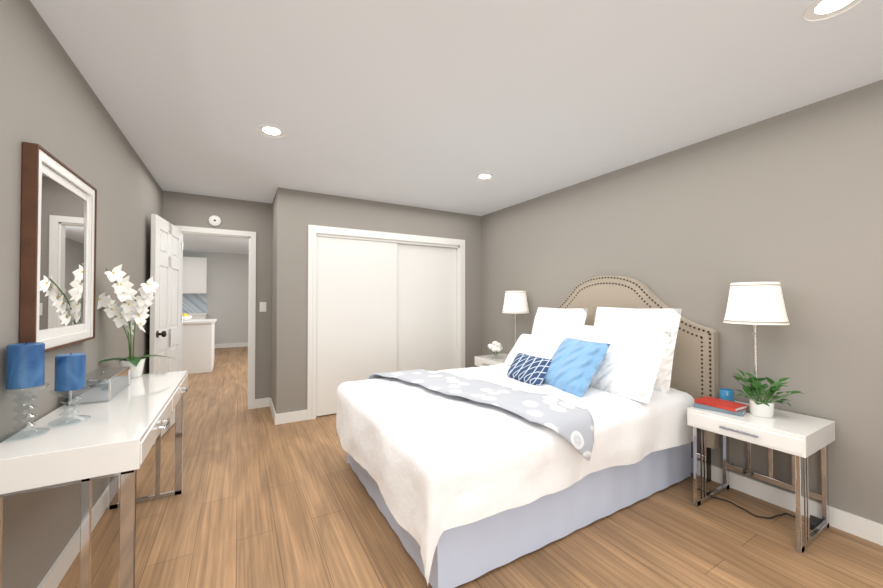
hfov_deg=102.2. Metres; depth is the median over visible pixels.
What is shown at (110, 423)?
console
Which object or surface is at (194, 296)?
upper cabinet
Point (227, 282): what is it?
wall
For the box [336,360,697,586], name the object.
comforter
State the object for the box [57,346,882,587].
floor
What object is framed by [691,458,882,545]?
baseboard
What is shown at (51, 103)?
wall
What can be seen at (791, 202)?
wall
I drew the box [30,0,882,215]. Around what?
ceiling
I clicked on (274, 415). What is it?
baseboard
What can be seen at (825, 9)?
recessed light
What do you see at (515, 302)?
lamp
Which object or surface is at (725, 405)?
books
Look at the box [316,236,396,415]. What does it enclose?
closet door
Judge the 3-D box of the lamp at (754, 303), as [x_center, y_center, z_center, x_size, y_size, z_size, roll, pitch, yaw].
[1.931,0.323,2.191,0.312,0.785,0.312,0,-1,-30]
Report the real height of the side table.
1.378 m
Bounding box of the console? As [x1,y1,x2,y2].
[0,264,187,587]
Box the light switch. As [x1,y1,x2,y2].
[260,302,265,311]
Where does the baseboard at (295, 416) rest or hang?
attached to the wall at (295, 213)
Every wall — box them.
[0,0,162,587]
[162,190,271,398]
[183,234,248,347]
[271,197,274,407]
[275,187,481,413]
[481,80,882,524]
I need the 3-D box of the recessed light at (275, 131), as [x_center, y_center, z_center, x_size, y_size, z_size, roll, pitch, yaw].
[-1.168,-1.117,2.446,0.176,0.006,0.176,0,-1,-30]
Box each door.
[147,214,182,444]
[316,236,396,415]
[397,244,455,370]
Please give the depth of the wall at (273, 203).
4.07 m
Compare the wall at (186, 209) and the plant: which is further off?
the wall at (186, 209)
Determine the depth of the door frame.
4.17 m
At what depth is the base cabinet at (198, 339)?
6.16 m
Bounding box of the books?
[693,388,747,416]
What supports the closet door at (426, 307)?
in the wall at (295, 213)
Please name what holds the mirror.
attached to the wall at (51, 103)
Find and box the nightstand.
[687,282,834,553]
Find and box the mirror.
[19,142,96,351]
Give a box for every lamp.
[501,291,528,359]
[722,282,790,414]
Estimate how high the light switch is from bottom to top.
0.116 m
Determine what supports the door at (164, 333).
attached to the door frame
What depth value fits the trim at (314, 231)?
4.06 m
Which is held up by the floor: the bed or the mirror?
the bed
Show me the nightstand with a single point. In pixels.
(761, 421)
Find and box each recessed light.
[257,125,284,137]
[475,173,493,179]
[803,0,861,20]
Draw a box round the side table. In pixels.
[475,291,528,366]
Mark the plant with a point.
(758, 407)
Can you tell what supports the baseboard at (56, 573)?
attached to the wall at (51, 103)
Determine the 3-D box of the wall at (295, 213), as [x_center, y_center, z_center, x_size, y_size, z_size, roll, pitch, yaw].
[-0.594,0.126,4.352,2.590,2.440,0.100,0,-1,-30]
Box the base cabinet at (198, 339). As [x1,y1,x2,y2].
[182,325,213,373]
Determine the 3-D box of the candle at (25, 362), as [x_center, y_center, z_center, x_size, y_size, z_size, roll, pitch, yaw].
[-1.478,0.336,1.265,0.120,0.333,0.120,0,-1,-30]
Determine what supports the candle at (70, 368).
on the console
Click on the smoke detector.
(213, 220)
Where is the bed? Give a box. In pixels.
[336,275,718,587]
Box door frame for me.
[174,225,255,408]
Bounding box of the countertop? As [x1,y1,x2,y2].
[182,319,216,324]
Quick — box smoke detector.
[208,215,220,225]
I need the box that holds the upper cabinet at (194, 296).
[182,257,207,318]
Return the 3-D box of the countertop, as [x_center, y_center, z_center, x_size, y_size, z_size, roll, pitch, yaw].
[-5.602,0.486,5.778,3.280,0.041,0.760,0,-1,-30]
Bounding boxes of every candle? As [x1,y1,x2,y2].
[0,341,49,442]
[47,352,91,426]
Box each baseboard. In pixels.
[37,475,119,587]
[269,397,276,424]
[277,410,306,424]
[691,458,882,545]
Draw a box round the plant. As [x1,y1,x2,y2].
[731,368,807,417]
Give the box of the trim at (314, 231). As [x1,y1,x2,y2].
[307,225,464,419]
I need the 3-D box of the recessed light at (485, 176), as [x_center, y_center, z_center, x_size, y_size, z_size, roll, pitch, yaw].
[0.408,-1.105,3.357,0.176,0.006,0.176,0,-1,-30]

